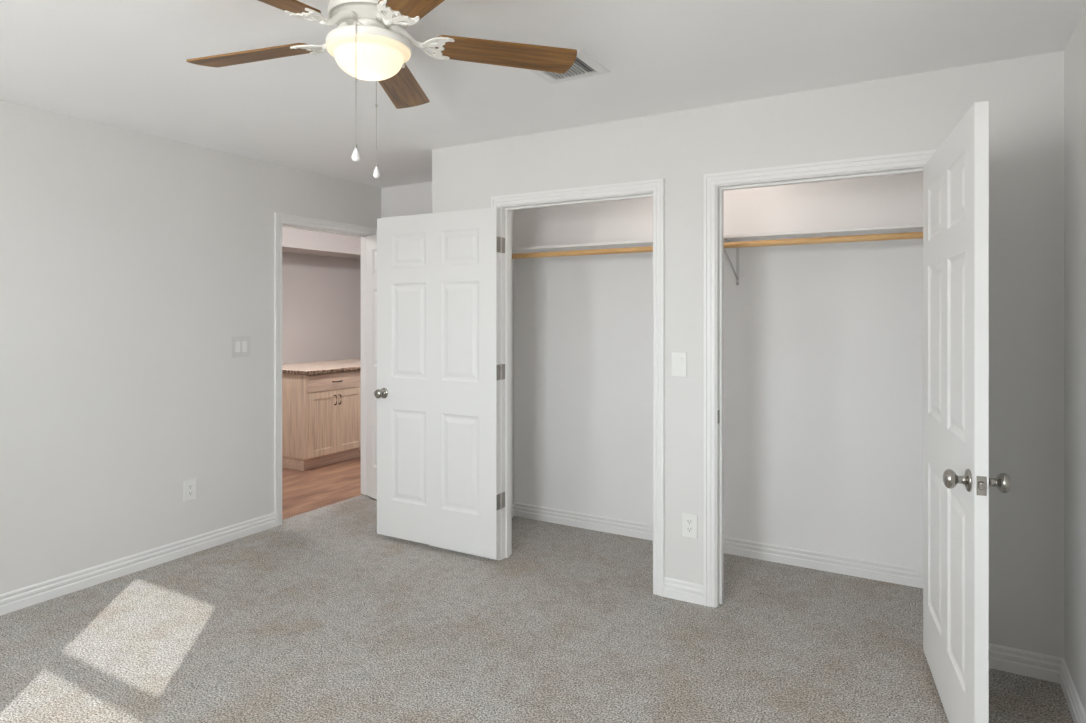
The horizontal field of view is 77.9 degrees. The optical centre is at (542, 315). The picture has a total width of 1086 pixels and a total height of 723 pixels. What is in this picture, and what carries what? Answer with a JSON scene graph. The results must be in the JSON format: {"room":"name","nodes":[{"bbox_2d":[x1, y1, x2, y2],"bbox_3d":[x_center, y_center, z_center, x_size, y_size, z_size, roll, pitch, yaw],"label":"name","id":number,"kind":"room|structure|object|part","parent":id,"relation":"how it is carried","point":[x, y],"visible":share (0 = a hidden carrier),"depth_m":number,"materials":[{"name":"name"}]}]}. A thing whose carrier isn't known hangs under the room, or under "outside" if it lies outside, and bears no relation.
{"room":"empty bedroom","nodes":[
{"label":"empty bedroom","id":0,"kind":"room"},
{"bbox_2d":[0,100,380,593],"bbox_3d":[-2.471,0.199,3.472,0.111,2.440,4.725,0,0,30],"label":"wall","id":1,"kind":"structure","parent":0,"point":[131,262],"depth_m":3.69,"materials":[{"name":"paint"}]},
{"bbox_2d":[0,512,275,615],"bbox_3d":[-2.671,1.372,3.001,0.014,0.095,3.487,0,0,30],"label":"baseboard","id":2,"kind":"structure","parent":1,"relation":"attached to","point":[21,598],"depth_m":3.67,"materials":[{"name":"white paint"}]},
{"bbox_2d":[184,478,196,501],"bbox_3d":[-2.098,1.040,3.999,0.008,0.124,0.080,0,0,30],"label":"wall outlet","id":3,"kind":"object","parent":1,"relation":"attached to","point":[190,486],"visible":1,"depth_m":4.00,"materials":[{"name":"white plastic"}]},
{"bbox_2d":[231,336,249,356],"bbox_3d":[-1.928,0.201,4.292,0.010,0.130,0.136,0,0,30],"label":"light switch","id":4,"kind":"object","parent":1,"relation":"attached to","point":[240,346],"visible":1,"depth_m":4.29,"materials":[{"name":"white plastic"}]},
{"bbox_2d":[274,212,376,526],"bbox_3d":[-1.606,0.365,4.954,0.127,2.108,0.961,0,0,30],"label":"trim","id":5,"kind":"structure","parent":1,"relation":"attached to","point":[280,219],"depth_m":4.54,"materials":[{"name":"white paint"}]},
{"bbox_2d":[366,234,376,499],"bbox_3d":[-1.105,0.393,4.967,0.172,2.021,0.886,0,0,-39],"label":"door","id":6,"kind":"structure","parent":1,"relation":"in","point":[371,240],"depth_m":5.18,"materials":[{"name":"white paint"}]},
{"bbox_2d":[282,252,360,363],"bbox_3d":[-2.658,0.199,7.077,0.100,2.440,5.200,0,0,30],"label":"wall","id":7,"kind":"structure","parent":0,"point":[321,295],"depth_m":7.36,"materials":[{"name":"paint"}]},
{"bbox_2d":[282,226,360,258],"bbox_3d":[-2.424,-0.837,6.942,0.440,0.368,5.200,0,0,30],"label":"soffit","id":8,"kind":"structure","parent":0,"point":[294,240],"depth_m":6.86,"materials":[{"name":"paint"}]},
{"bbox_2d":[512,210,513,502],"bbox_3d":[-0.417,0.199,4.505,0.111,2.440,0.660,0,0,30],"label":"wall","id":9,"kind":"structure","parent":0,"point":[512,210],"depth_m":4.74,"materials":[{"name":"paint"}]},
{"bbox_2d":[0,457,1073,722],"bbox_3d":[-0.608,1.449,4.282,6.446,0.060,7.991,0,0,30],"label":"floor","id":10,"kind":"structure","parent":0,"point":[319,615],"depth_m":2.93,"materials":[{"name":"carpet"}]},
{"bbox_2d":[282,370,360,470],"bbox_3d":[-2.332,0.985,6.612,0.923,0.875,0.689,0,0,30],"label":"base cabinet","id":11,"kind":"object","parent":10,"relation":"on","point":[321,413],"visible":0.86,"depth_m":6.26,"materials":[{"name":"brown wood"}]},
{"bbox_3d":[-2.056,1.011,6.254,0.020,0.592,0.338,0,0,30],"label":"cabinet door","id":12,"kind":"part","parent":11,"relation":"part of","materials":[{"name":"brown wood"}]},
{"bbox_3d":[-1.969,0.629,6.403,0.020,0.156,0.683,0,0,30],"label":"drawer","id":13,"kind":"part","parent":11,"relation":"part of","materials":[{"name":"brown wood"}]},
{"bbox_3d":[-1.884,1.011,6.551,0.020,0.592,0.342,0,0,30],"label":"cabinet door","id":14,"kind":"part","parent":11,"relation":"part of","materials":[{"name":"brown wood"}]},
{"bbox_2d":[0,0,1085,187],"bbox_3d":[-0.577,-1.061,2.378,4.488,0.080,4.725,0,0,30],"label":"ceiling","id":15,"kind":"structure","parent":0,"point":[118,63],"depth_m":2.69,"materials":[{"name":"paint"}]},
{"bbox_2d":[186,0,576,177],"bbox_3d":[-0.568,-0.733,2.062,1.289,0.576,1.276,0,0,30],"label":"ceiling fan","id":16,"kind":"object","parent":15,"relation":"hanging from","point":[370,41],"visible":1,"depth_m":2.09,"materials":[{"name":"brown wood"}]},
{"bbox_3d":[-0.953,-0.857,2.220,0.467,0.006,0.138,0,11,19],"label":"fan blade","id":17,"kind":"part","parent":16,"relation":"part of","materials":[{"name":"brown wood"}]},
{"bbox_3d":[-0.800,-0.857,1.728,0.138,0.006,0.467,14,8,36],"label":"fan blade","id":18,"kind":"part","parent":16,"relation":"part of","materials":[{"name":"brown wood"}]},
{"bbox_3d":[-0.541,-0.464,1.945,0.026,0.040,0.026,0,0,30],"label":"pull knob","id":19,"kind":"part","parent":16,"relation":"part of","materials":[{"name":"white plastic"}]},
{"bbox_3d":[-0.539,-0.675,1.985,0.007,0.389,0.088,0,0,3],"label":"pull chain","id":20,"kind":"part","parent":16,"relation":"part of","materials":[{"name":"silver metal"}]},
{"bbox_3d":[-0.537,-0.777,2.079,0.252,0.089,0.252,0,0,30],"label":"lamp shade","id":21,"kind":"part","parent":16,"relation":"part of","materials":[{"name":"white glass"}]},
{"bbox_3d":[-0.544,-0.677,2.166,0.008,0.385,0.075,0,0,-1],"label":"pull chain","id":22,"kind":"part","parent":16,"relation":"part of","materials":[{"name":"silver metal"}]},
{"bbox_3d":[-0.545,-0.468,2.200,0.021,0.040,0.021,0,0,30],"label":"pull knob","id":23,"kind":"part","parent":16,"relation":"part of","materials":[{"name":"white plastic"}]},
{"bbox_3d":[-0.532,-0.857,2.518,0.138,0.006,0.467,-11,0,1],"label":"fan blade","id":24,"kind":"part","parent":16,"relation":"part of","materials":[{"name":"brown wood"}]},
{"bbox_3d":[-0.284,-0.857,1.721,0.138,0.006,0.467,14,-8,-34],"label":"fan blade","id":25,"kind":"part","parent":16,"relation":"part of","materials":[{"name":"brown wood"}]},
{"bbox_3d":[-0.119,-0.857,2.209,0.467,0.006,0.138,0,-11,-17],"label":"fan blade","id":26,"kind":"part","parent":16,"relation":"part of","materials":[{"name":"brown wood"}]},
{"bbox_2d":[528,49,609,83],"bbox_3d":[0.092,-1.015,2.765,0.279,0.012,0.269,0,0,30],"label":"ceiling vent","id":27,"kind":"object","parent":15,"relation":"in","point":[584,65],"visible":0.57,"depth_m":2.80,"materials":[{"name":"white metal"}]},
{"bbox_2d":[381,172,922,568],"bbox_3d":[0.577,0.199,4.376,4.265,2.440,0.111,0,0,30],"label":"wall","id":28,"kind":"structure","parent":0,"point":[823,343],"depth_m":3.90,"materials":[{"name":"paint"}]},
{"bbox_2d":[512,224,922,253],"bbox_3d":[1.016,-0.430,3.873,3.002,0.015,0.323,0,0,30],"label":"closet shelf","id":29,"kind":"object","parent":28,"relation":"attached to","point":[913,227],"visible":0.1,"depth_m":3.64,"materials":[{"name":"white paint"}]},
{"bbox_2d":[724,239,738,284],"bbox_3d":[1.065,-0.299,3.829,0.018,0.246,0.349,0,0,30],"label":"shelf bracket","id":30,"kind":"object","parent":28,"relation":"attached to","point":[736,273],"visible":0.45,"depth_m":3.97,"materials":[{"name":"grey metal"}]},
{"bbox_2d":[512,232,922,258],"bbox_3d":[0.935,-0.384,3.733,2.998,0.033,0.033,0,0,30],"label":"closet rod","id":31,"kind":"object","parent":30,"relation":"attached to","point":[908,235],"visible":0.61,"depth_m":3.57,"materials":[{"name":"brown wood"}]},
{"bbox_3d":[1.151,-0.299,3.978,0.018,0.246,0.004,0,0,30],"label":"wall plate","id":32,"kind":"part","parent":30,"relation":"part of","materials":[{"name":"white metal"}]},
{"bbox_2d":[432,51,1063,657],"bbox_3d":[0.690,0.199,3.420,3.114,2.440,0.111,0,0,30],"label":"wall","id":33,"kind":"structure","parent":0,"point":[1025,95],"depth_m":2.83,"materials":[{"name":"paint"}]},
{"bbox_2d":[374,207,504,558],"bbox_3d":[-0.657,0.389,4.087,0.934,2.013,0.172,0,0,29],"label":"door","id":34,"kind":"structure","parent":33,"relation":"in","point":[440,371],"depth_m":4.05,"materials":[{"name":"white paint"}]},
{"bbox_3d":[-1.024,0.494,4.234,0.068,0.068,0.068,0,0,29],"label":"knob","id":35,"kind":"part","parent":34,"relation":"part of","materials":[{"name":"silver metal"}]},
{"bbox_2d":[491,178,664,596],"bbox_3d":[0.184,0.365,3.703,1.051,2.108,0.127,0,0,30],"label":"trim","id":36,"kind":"structure","parent":33,"relation":"attached to","point":[655,188],"depth_m":3.56,"materials":[{"name":"white paint"}]},
{"bbox_2d":[430,502,922,587],"bbox_3d":[0.353,1.372,3.988,4.265,0.095,0.786,0,0,30],"label":"baseboard","id":37,"kind":"structure","parent":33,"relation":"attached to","point":[891,573],"depth_m":3.89,"materials":[{"name":"white paint"}]},
{"bbox_2d":[672,352,686,376],"bbox_3d":[0.679,0.246,3.356,0.078,0.124,0.010,0,0,30],"label":"light switch","id":38,"kind":"object","parent":33,"relation":"attached to","point":[679,359],"visible":1,"depth_m":3.35,"materials":[{"name":"white plastic"}]},
{"bbox_2d":[664,577,703,604],"bbox_3d":[0.700,1.372,3.342,0.204,0.095,0.014,0,0,30],"label":"baseboard","id":39,"kind":"structure","parent":33,"relation":"attached to","point":[676,589],"depth_m":3.34,"materials":[{"name":"white paint"}]},
{"bbox_2d":[682,512,696,538],"bbox_3d":[0.727,1.042,3.330,0.078,0.118,0.008,0,0,30],"label":"wall outlet","id":40,"kind":"object","parent":33,"relation":"attached to","point":[689,521],"visible":1,"depth_m":3.33,"materials":[{"name":"white plastic"}]},
{"bbox_2d":[686,526,692,532],"bbox_3d":[0.726,1.062,3.329,0.034,0.028,0.004,0,0,30],"label":"receptacle","id":41,"kind":"object","parent":40,"relation":"attached to","point":[689,529],"depth_m":3.33,"materials":[{"name":"grey plastic"}]},
{"bbox_2d":[686,519,692,524],"bbox_3d":[0.726,1.023,3.329,0.034,0.028,0.004,0,0,30],"label":"receptacle","id":42,"kind":"object","parent":40,"relation":"attached to","point":[688,521],"depth_m":3.33,"materials":[{"name":"grey plastic"}]},
{"bbox_2d":[704,149,936,607],"bbox_3d":[1.269,0.365,3.076,1.048,2.108,0.127,0,0,30],"label":"trim","id":43,"kind":"structure","parent":33,"relation":"attached to","point":[715,184],"depth_m":3.27,"materials":[{"name":"white paint"}]},
{"bbox_2d":[923,101,1011,722],"bbox_3d":[1.444,0.390,2.392,0.172,2.015,0.985,0,0,21],"label":"door","id":44,"kind":"structure","parent":33,"relation":"in","point":[956,480],"depth_m":2.15,"materials":[{"name":"white paint"}]},
{"bbox_3d":[1.244,0.494,2.022,0.068,0.068,0.068,0,0,21],"label":"knob","id":45,"kind":"part","parent":44,"relation":"part of","materials":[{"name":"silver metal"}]},
{"bbox_3d":[1.267,0.494,1.940,0.025,0.056,0.014,0,0,21],"label":"latch plate","id":46,"kind":"part","parent":44,"relation":"part of","materials":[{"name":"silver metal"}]},
{"bbox_3d":[1.340,0.494,1.984,0.068,0.068,0.068,0,0,21],"label":"knob","id":47,"kind":"part","parent":44,"relation":"part of","materials":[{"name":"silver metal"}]},
{"bbox_2d":[989,643,1063,683],"bbox_3d":[1.851,1.372,2.677,0.360,0.095,0.014,0,0,30],"label":"baseboard","id":48,"kind":"structure","parent":33,"relation":"attached to","point":[1002,658],"depth_m":2.65,"materials":[{"name":"white paint"}]},
{"bbox_2d":[1064,8,1085,712],"bbox_3d":[1.319,0.199,1.284,0.111,2.440,4.725,0,0,30],"label":"wall","id":49,"kind":"structure","parent":0,"point":[1075,50],"depth_m":2.41,"materials":[{"name":"paint"}]},
{"bbox_2d":[1060,659,1085,722],"bbox_3d":[1.072,1.372,0.981,0.014,0.095,3.732,0,0,30],"label":"baseboard","id":50,"kind":"structure","parent":49,"relation":"attached to","point":[1078,714],"depth_m":2.40,"materials":[{"name":"white paint"}]},
{"bbox_3d":[-1.855,0.985,7.472,0.890,0.875,1.273,0,0,30],"label":"base cabinet","id":51,"kind":"object","parent":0,"visible":0},
{"bbox_2d":[282,358,360,374],"bbox_3d":[-2.017,0.524,7.164,0.919,0.038,2.008,0,0,30],"label":"countertop","id":52,"kind":"structure","parent":51,"relation":"on","point":[334,366],"depth_m":6.55,"materials":[{"name":"beige stone"}]}
]}

